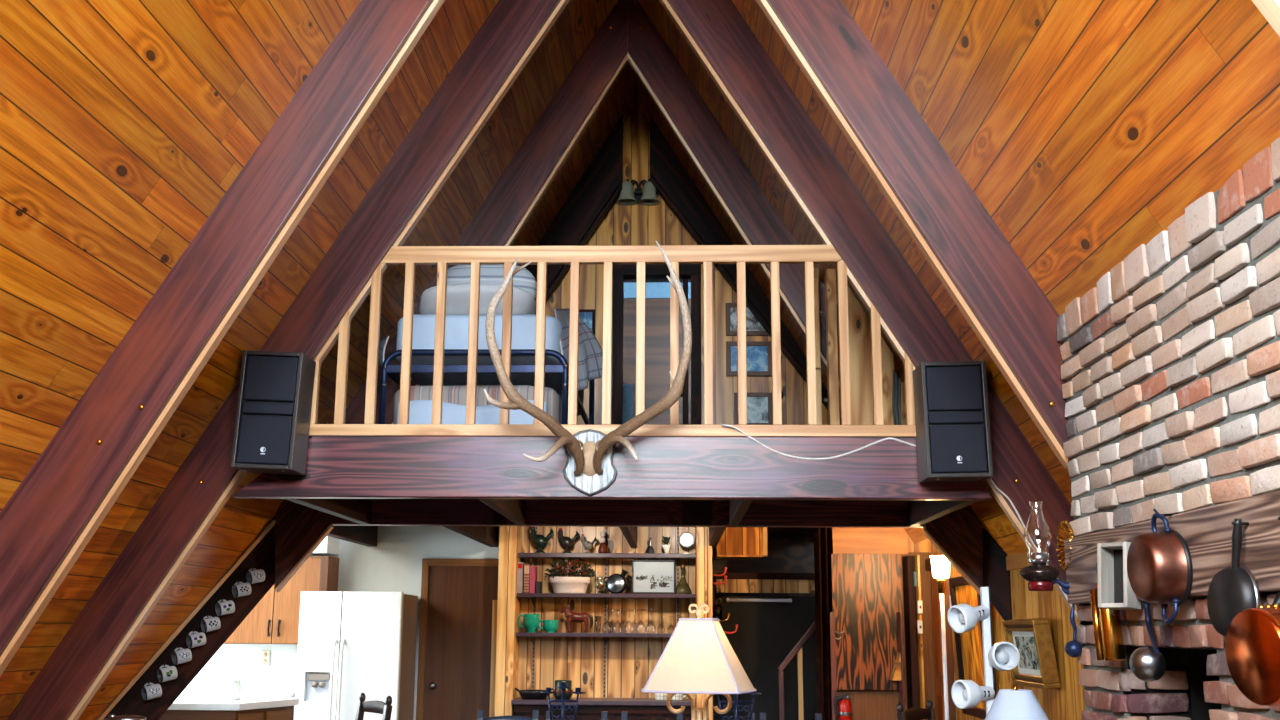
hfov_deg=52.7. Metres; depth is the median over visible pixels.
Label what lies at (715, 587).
string
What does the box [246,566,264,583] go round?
mug
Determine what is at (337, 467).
beam
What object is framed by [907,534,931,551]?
trim
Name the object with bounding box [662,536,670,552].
potted plant
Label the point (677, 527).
shelf standard
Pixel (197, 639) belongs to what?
mug
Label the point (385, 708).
dining chair
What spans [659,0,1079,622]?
rafter
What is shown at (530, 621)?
mug
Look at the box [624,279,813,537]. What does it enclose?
wall
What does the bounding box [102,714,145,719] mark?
kettle
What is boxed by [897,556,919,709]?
hall door
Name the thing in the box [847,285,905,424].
closet door
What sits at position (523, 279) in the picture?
pillow
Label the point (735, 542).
box
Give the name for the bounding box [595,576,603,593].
glass candle jar
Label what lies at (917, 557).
trim
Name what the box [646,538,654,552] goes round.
bell
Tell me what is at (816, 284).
board
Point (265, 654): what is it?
wall outlet
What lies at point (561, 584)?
flower pot
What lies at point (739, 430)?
cable
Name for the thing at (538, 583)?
book
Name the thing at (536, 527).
shelf standard
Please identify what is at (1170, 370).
wall
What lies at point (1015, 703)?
lamp
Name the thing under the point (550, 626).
cup
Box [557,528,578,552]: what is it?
rooster figurine
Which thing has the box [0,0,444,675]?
rafter
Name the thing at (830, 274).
post
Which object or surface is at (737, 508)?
joist
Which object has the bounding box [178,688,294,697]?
countertop
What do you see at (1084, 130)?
ceiling
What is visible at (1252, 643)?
copper saucepan
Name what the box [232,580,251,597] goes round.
mug
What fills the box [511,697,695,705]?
countertop
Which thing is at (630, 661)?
wall
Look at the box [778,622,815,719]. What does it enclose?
stair handrail
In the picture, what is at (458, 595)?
door
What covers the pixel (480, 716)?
dining chair
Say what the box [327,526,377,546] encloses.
joist
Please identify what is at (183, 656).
print
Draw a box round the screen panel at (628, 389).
[623,384,633,423]
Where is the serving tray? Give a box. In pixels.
[515,688,552,698]
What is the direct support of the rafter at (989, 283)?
attached to the ceiling at (1084, 130)
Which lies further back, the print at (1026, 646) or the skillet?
the print at (1026, 646)
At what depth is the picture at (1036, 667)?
6.43 m
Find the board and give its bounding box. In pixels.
[814,278,819,368]
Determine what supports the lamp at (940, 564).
on the floor
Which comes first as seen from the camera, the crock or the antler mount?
the antler mount
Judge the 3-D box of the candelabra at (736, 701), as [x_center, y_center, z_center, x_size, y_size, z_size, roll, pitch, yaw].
[0.549,2.056,7.373,0.260,0.412,0.199,7,-14,-30]
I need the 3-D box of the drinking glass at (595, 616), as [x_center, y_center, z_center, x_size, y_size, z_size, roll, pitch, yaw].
[-0.300,1.901,9.290,0.046,0.118,0.046,0,-12,2]
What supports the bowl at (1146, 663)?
on the ladle at (1147, 664)
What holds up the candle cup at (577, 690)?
on the candelabra at (563, 686)
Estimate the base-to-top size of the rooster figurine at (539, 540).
0.210 m
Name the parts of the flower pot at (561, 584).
pot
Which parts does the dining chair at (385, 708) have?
post, post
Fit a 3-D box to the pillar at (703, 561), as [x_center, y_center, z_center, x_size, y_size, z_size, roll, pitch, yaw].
[0.456,2.244,9.197,0.117,2.286,0.300,0,-12,2]
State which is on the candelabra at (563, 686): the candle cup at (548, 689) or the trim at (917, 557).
the candle cup at (548, 689)
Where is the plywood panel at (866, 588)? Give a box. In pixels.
[829,554,904,719]
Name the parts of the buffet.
door, door, door, door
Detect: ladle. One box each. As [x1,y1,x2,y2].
[1065,604,1082,657]
[1129,602,1165,681]
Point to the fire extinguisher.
(845, 708)
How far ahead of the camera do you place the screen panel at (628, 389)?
10.35 m
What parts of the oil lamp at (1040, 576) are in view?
burner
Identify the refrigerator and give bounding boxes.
[293,591,417,719]
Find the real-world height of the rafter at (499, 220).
3.410 m
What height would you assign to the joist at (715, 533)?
0.236 m
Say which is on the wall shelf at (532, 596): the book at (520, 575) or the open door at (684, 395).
the book at (520, 575)
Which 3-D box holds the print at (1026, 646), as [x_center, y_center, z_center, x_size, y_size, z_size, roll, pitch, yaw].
[1.976,1.487,6.569,0.032,0.162,0.406,0,-12,2]
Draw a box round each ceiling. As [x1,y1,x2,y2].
[0,0,636,719]
[332,499,923,527]
[635,0,1279,554]
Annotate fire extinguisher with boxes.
[834,694,851,719]
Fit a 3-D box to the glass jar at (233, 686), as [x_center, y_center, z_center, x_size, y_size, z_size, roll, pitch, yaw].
[-2.575,2.080,8.172,0.111,0.136,0.111,0,-12,2]
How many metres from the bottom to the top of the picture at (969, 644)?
0.850 m
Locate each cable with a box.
[722,424,915,459]
[989,478,1076,615]
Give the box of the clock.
[679,532,694,547]
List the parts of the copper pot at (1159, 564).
handle, handle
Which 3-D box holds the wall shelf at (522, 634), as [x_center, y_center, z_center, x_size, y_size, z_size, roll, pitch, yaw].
[-0.243,2.005,9.305,1.290,0.078,0.216,0,-12,2]
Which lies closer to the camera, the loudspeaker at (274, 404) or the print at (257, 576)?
the loudspeaker at (274, 404)
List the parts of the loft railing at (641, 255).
rail, rail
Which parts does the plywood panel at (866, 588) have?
corner bracket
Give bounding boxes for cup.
[538,620,557,632]
[541,687,555,693]
[556,682,570,688]
[570,688,585,693]
[646,546,654,552]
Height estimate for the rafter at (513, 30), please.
5.480 m
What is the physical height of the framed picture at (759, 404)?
0.261 m
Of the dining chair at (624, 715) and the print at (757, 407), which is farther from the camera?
the print at (757, 407)
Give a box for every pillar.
[494,526,521,715]
[695,527,712,719]
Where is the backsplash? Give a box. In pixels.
[186,675,295,688]
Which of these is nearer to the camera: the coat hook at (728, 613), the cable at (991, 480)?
the cable at (991, 480)
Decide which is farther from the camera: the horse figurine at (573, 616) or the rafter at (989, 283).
the horse figurine at (573, 616)
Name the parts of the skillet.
handle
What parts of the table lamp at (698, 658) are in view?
lamp shade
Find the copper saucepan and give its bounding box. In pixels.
[1225,514,1279,705]
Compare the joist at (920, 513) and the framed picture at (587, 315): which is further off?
the framed picture at (587, 315)
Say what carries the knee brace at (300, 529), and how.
attached to the ceiling at (384, 512)
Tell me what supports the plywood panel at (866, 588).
attached to the wall at (630, 661)
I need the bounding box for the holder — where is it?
[1089,563,1124,661]
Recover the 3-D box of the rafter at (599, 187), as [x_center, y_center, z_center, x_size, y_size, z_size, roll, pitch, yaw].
[-1.044,-0.413,9.621,1.806,2.971,0.210,0,-12,2]
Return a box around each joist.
[286,499,371,523]
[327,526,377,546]
[443,526,498,546]
[478,499,525,524]
[619,527,637,547]
[709,527,725,547]
[729,500,752,525]
[907,501,977,526]
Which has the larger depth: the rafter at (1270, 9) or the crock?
the crock
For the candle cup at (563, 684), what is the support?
on the candelabra at (563, 686)
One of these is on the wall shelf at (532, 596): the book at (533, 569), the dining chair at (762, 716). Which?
the book at (533, 569)
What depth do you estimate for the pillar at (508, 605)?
9.18 m
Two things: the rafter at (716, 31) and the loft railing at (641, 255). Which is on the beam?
the loft railing at (641, 255)
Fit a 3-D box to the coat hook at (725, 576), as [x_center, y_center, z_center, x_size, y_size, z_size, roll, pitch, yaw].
[0.592,1.627,9.556,0.107,0.069,0.022,0,-12,2]
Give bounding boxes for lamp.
[641,604,756,719]
[930,555,949,719]
[947,586,1019,715]
[985,684,1048,719]
[1020,501,1074,593]
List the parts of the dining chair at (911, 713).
post, post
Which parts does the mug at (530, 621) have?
handle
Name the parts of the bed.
footboard frame, bed rail, leg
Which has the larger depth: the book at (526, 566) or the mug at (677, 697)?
the book at (526, 566)
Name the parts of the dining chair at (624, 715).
post, post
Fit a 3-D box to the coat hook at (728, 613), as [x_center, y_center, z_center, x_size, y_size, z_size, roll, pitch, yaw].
[0.611,1.889,9.501,0.107,0.069,0.022,0,-12,2]
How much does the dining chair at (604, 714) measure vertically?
0.947 m
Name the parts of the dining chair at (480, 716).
post, post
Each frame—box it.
[612,264,700,424]
[1097,542,1140,609]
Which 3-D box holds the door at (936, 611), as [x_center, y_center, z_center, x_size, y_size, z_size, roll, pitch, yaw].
[2.093,2.359,8.937,0.055,1.974,0.591,0,-12,2]
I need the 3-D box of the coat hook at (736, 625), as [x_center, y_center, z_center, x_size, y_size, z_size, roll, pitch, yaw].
[0.669,1.974,9.482,0.107,0.069,0.022,0,-12,2]
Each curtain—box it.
[722,596,816,719]
[892,370,901,424]
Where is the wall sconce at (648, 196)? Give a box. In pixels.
[617,179,659,204]
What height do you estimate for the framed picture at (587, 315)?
0.246 m
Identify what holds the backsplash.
attached to the wall at (630, 661)
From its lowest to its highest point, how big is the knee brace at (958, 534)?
0.623 m
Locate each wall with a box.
[197,526,935,719]
[546,105,828,424]
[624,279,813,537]
[712,538,814,719]
[931,543,1085,719]
[1057,137,1279,719]
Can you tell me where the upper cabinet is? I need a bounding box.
[224,556,338,643]
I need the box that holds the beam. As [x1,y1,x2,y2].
[232,436,991,500]
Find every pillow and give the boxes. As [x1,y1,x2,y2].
[419,283,535,314]
[447,265,536,299]
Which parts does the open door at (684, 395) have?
door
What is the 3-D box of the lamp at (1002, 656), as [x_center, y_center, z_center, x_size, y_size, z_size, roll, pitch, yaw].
[1.448,1.768,5.313,0.320,1.651,0.300,0,-12,2]
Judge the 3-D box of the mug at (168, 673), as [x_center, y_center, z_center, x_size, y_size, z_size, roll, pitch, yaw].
[-2.561,1.688,6.977,0.098,0.103,0.127,10,-15,-39]
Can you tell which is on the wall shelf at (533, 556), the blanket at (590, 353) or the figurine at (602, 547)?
the figurine at (602, 547)
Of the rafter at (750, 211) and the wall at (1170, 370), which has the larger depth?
the rafter at (750, 211)
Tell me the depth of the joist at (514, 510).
6.90 m
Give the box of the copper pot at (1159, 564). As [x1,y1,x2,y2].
[1127,508,1192,623]
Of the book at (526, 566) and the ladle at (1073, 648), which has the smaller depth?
the ladle at (1073, 648)
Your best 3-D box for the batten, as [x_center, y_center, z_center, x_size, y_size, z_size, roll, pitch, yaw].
[-1.055,2.420,9.300,0.046,1.364,0.030,0,-12,2]
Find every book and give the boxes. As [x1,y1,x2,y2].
[517,562,524,592]
[524,564,531,592]
[529,566,536,592]
[536,581,541,592]
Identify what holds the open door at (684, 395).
attached to the door frame at (621, 272)
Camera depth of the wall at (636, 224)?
9.74 m
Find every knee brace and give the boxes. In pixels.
[274,499,333,591]
[923,505,982,594]
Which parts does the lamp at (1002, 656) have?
bulb, bulb, bulb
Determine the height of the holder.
0.311 m
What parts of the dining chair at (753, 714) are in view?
post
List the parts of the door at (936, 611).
panel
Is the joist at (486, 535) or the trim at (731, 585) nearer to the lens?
the joist at (486, 535)
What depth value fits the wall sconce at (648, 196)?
9.78 m
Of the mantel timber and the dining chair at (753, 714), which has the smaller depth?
the mantel timber
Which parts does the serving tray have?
dish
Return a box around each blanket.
[378,336,389,366]
[554,309,602,390]
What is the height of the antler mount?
1.172 m
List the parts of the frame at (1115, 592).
panel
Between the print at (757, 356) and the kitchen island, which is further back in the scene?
the print at (757, 356)
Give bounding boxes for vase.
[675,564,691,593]
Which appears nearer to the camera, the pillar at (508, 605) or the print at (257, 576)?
the print at (257, 576)
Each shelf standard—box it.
[532,526,537,689]
[603,527,606,697]
[677,527,678,622]
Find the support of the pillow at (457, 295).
on the bed
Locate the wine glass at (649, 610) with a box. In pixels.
[646,610,655,632]
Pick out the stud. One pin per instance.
(816, 270)
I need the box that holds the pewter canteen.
[603,569,631,593]
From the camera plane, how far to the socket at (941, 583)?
7.87 m
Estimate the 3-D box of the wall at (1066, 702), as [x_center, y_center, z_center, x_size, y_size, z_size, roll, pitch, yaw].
[2.022,1.253,4.382,0.060,2.286,10.800,0,-12,2]
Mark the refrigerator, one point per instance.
(350, 644)
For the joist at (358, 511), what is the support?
attached to the beam
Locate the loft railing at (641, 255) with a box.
[309,245,915,436]
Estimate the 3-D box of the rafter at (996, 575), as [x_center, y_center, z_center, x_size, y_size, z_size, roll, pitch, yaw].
[2.015,1.225,7.324,0.050,0.630,0.200,12,-16,-43]
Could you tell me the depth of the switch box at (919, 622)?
9.03 m
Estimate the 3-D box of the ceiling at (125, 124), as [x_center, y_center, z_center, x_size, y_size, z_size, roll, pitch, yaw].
[-1.854,-0.340,4.670,3.356,5.476,10.500,0,-12,2]
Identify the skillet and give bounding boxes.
[1207,518,1260,637]
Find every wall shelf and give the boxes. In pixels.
[515,632,671,643]
[516,593,695,604]
[517,553,695,565]
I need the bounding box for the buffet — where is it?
[511,697,696,719]
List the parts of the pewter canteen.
dish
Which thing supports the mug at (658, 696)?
on the buffet
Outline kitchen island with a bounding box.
[159,697,298,719]
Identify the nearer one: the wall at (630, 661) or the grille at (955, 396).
the grille at (955, 396)
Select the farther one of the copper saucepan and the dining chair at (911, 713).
the dining chair at (911, 713)
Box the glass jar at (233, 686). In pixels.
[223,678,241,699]
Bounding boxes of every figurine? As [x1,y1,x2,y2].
[528,526,553,552]
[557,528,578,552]
[560,604,592,632]
[580,534,596,552]
[598,531,606,552]
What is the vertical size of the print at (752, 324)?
0.180 m
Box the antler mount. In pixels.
[483,241,691,495]
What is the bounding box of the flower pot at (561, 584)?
[544,558,594,592]
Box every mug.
[141,681,161,700]
[157,663,177,682]
[172,645,191,664]
[186,629,205,647]
[201,614,220,632]
[215,597,234,615]
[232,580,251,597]
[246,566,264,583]
[518,614,539,632]
[655,693,667,699]
[671,694,685,700]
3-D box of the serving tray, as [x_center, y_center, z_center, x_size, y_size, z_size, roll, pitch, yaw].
[-0.750,2.357,9.136,0.222,0.074,0.219,11,-16,-42]
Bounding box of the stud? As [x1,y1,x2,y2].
[814,268,821,424]
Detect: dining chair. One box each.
[355,692,391,719]
[477,710,538,719]
[546,711,607,719]
[621,712,682,719]
[696,712,754,719]
[759,713,821,719]
[897,700,935,719]
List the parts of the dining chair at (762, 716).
post, post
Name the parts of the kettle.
handle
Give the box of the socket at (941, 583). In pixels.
[937,580,945,593]
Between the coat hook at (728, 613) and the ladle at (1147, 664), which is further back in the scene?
the coat hook at (728, 613)
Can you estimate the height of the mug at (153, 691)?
0.103 m
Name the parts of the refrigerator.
door, dispenser spout, handle, handle, door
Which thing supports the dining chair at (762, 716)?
on the floor
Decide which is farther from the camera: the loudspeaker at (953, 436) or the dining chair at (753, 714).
the dining chair at (753, 714)
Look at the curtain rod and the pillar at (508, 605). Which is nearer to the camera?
the pillar at (508, 605)
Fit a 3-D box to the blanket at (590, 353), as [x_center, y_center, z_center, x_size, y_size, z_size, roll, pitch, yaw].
[-0.359,-0.034,6.965,0.187,0.602,0.539,-4,-12,18]
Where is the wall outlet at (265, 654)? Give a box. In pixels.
[260,650,269,665]
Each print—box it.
[149,688,159,694]
[165,670,172,678]
[179,652,189,660]
[254,573,263,580]
[579,312,591,330]
[730,308,765,330]
[731,346,767,370]
[747,397,767,422]
[1015,636,1039,669]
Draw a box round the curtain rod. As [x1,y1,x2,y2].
[726,598,791,602]
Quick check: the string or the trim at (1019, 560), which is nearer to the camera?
the trim at (1019, 560)
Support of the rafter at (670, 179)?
attached to the ceiling at (1084, 130)
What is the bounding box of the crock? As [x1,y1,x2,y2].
[553,680,572,698]
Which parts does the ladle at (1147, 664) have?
handle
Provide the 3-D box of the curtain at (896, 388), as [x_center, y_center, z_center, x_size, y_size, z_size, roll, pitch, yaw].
[1.326,0.272,6.650,0.054,0.450,0.045,0,-12,2]
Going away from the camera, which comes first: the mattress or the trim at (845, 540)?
the mattress
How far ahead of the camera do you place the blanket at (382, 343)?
6.77 m
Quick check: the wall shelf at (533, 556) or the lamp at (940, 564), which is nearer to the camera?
the lamp at (940, 564)
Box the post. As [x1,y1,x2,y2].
[819,269,839,424]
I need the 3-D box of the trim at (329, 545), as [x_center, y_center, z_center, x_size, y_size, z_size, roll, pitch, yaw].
[-3.168,1.226,9.491,1.862,0.385,0.340,0,-12,2]
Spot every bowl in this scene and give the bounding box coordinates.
[1065,641,1082,657]
[1129,646,1165,681]
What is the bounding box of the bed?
[379,314,593,423]
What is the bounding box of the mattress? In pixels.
[393,385,561,423]
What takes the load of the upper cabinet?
attached to the wall at (630, 661)
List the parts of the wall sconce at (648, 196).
lamp shade, arm, lamp shade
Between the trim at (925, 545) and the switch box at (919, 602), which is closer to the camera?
the switch box at (919, 602)
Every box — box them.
[715,527,767,558]
[917,600,922,613]
[917,620,922,633]
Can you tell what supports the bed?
on the floor
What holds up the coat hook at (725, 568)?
attached to the pillar at (703, 561)
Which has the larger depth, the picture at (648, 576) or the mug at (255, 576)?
the picture at (648, 576)
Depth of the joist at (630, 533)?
8.65 m
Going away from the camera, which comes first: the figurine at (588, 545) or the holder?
the holder
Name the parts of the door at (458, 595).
knob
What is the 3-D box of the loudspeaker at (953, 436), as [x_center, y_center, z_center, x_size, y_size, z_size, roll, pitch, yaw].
[1.398,0.283,5.795,0.295,0.527,0.215,0,-12,2]
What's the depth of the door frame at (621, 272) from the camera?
9.64 m
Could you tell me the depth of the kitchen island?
7.93 m
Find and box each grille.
[237,356,298,464]
[925,366,986,472]
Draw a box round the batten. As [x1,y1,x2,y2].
[489,600,497,716]
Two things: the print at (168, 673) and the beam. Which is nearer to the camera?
the beam
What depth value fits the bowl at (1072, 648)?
4.49 m
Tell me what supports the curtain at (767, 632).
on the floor
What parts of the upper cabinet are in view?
door, handle, handle, door, panel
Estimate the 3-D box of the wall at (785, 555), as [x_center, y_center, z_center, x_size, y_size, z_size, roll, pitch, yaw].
[1.335,2.498,10.917,2.134,2.500,0.060,0,-12,2]
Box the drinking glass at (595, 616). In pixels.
[595,616,600,632]
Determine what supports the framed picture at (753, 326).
attached to the wall at (636, 224)
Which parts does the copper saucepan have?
handle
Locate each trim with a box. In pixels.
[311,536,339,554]
[716,573,814,579]
[716,579,814,592]
[832,528,907,553]
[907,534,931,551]
[914,555,925,719]
[1006,551,1031,569]
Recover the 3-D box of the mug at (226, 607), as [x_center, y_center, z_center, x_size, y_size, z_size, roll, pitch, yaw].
[-2.335,1.384,7.246,0.098,0.103,0.127,10,-15,-39]
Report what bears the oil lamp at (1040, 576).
attached to the wall at (1170, 370)
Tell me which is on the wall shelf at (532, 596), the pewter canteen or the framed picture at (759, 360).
the pewter canteen
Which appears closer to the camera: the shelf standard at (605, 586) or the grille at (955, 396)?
the grille at (955, 396)
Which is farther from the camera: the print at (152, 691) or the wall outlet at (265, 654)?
the wall outlet at (265, 654)
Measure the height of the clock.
0.161 m
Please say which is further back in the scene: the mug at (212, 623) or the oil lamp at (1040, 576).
the mug at (212, 623)
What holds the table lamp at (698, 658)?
on the table
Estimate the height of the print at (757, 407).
0.197 m
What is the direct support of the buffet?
on the floor
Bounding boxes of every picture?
[579,309,594,334]
[632,560,675,593]
[726,303,769,335]
[726,341,771,375]
[734,392,771,424]
[949,576,995,719]
[1002,618,1060,688]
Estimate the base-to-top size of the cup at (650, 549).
0.058 m
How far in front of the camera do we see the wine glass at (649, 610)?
9.26 m
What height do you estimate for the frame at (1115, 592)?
0.201 m
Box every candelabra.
[541,682,585,719]
[715,692,760,719]
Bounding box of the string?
[712,586,721,622]
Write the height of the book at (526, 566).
0.209 m
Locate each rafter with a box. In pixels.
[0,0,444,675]
[7,0,569,719]
[96,520,274,719]
[272,0,627,519]
[525,116,622,301]
[627,0,915,424]
[650,115,840,424]
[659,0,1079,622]
[756,0,1068,467]
[982,527,1011,620]
[1252,0,1279,36]
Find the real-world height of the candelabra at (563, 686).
0.413 m
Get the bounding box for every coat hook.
[713,567,726,575]
[713,575,726,584]
[721,612,729,621]
[724,624,737,633]
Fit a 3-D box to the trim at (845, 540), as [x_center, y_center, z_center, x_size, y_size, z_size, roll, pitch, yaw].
[1.684,1.293,9.528,0.556,0.274,0.070,0,-12,2]
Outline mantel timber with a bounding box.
[1064,490,1279,603]
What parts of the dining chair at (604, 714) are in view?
post, post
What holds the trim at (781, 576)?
attached to the wall
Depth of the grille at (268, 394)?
5.79 m
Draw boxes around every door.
[416,559,498,719]
[623,282,690,424]
[680,279,688,424]
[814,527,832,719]
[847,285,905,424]
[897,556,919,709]
[925,558,955,719]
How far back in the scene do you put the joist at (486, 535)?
8.80 m
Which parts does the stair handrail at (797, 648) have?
newel post, rail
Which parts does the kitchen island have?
drawer, drawer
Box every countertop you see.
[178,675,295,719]
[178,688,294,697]
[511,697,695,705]
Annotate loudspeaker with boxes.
[230,350,315,474]
[913,361,992,482]
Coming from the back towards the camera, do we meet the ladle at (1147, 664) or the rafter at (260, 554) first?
the rafter at (260, 554)
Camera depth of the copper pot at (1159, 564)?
3.49 m
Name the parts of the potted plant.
pot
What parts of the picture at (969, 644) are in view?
panel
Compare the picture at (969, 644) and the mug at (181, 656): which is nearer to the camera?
the mug at (181, 656)
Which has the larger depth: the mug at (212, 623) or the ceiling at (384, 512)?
the ceiling at (384, 512)
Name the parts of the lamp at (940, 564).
lamp shade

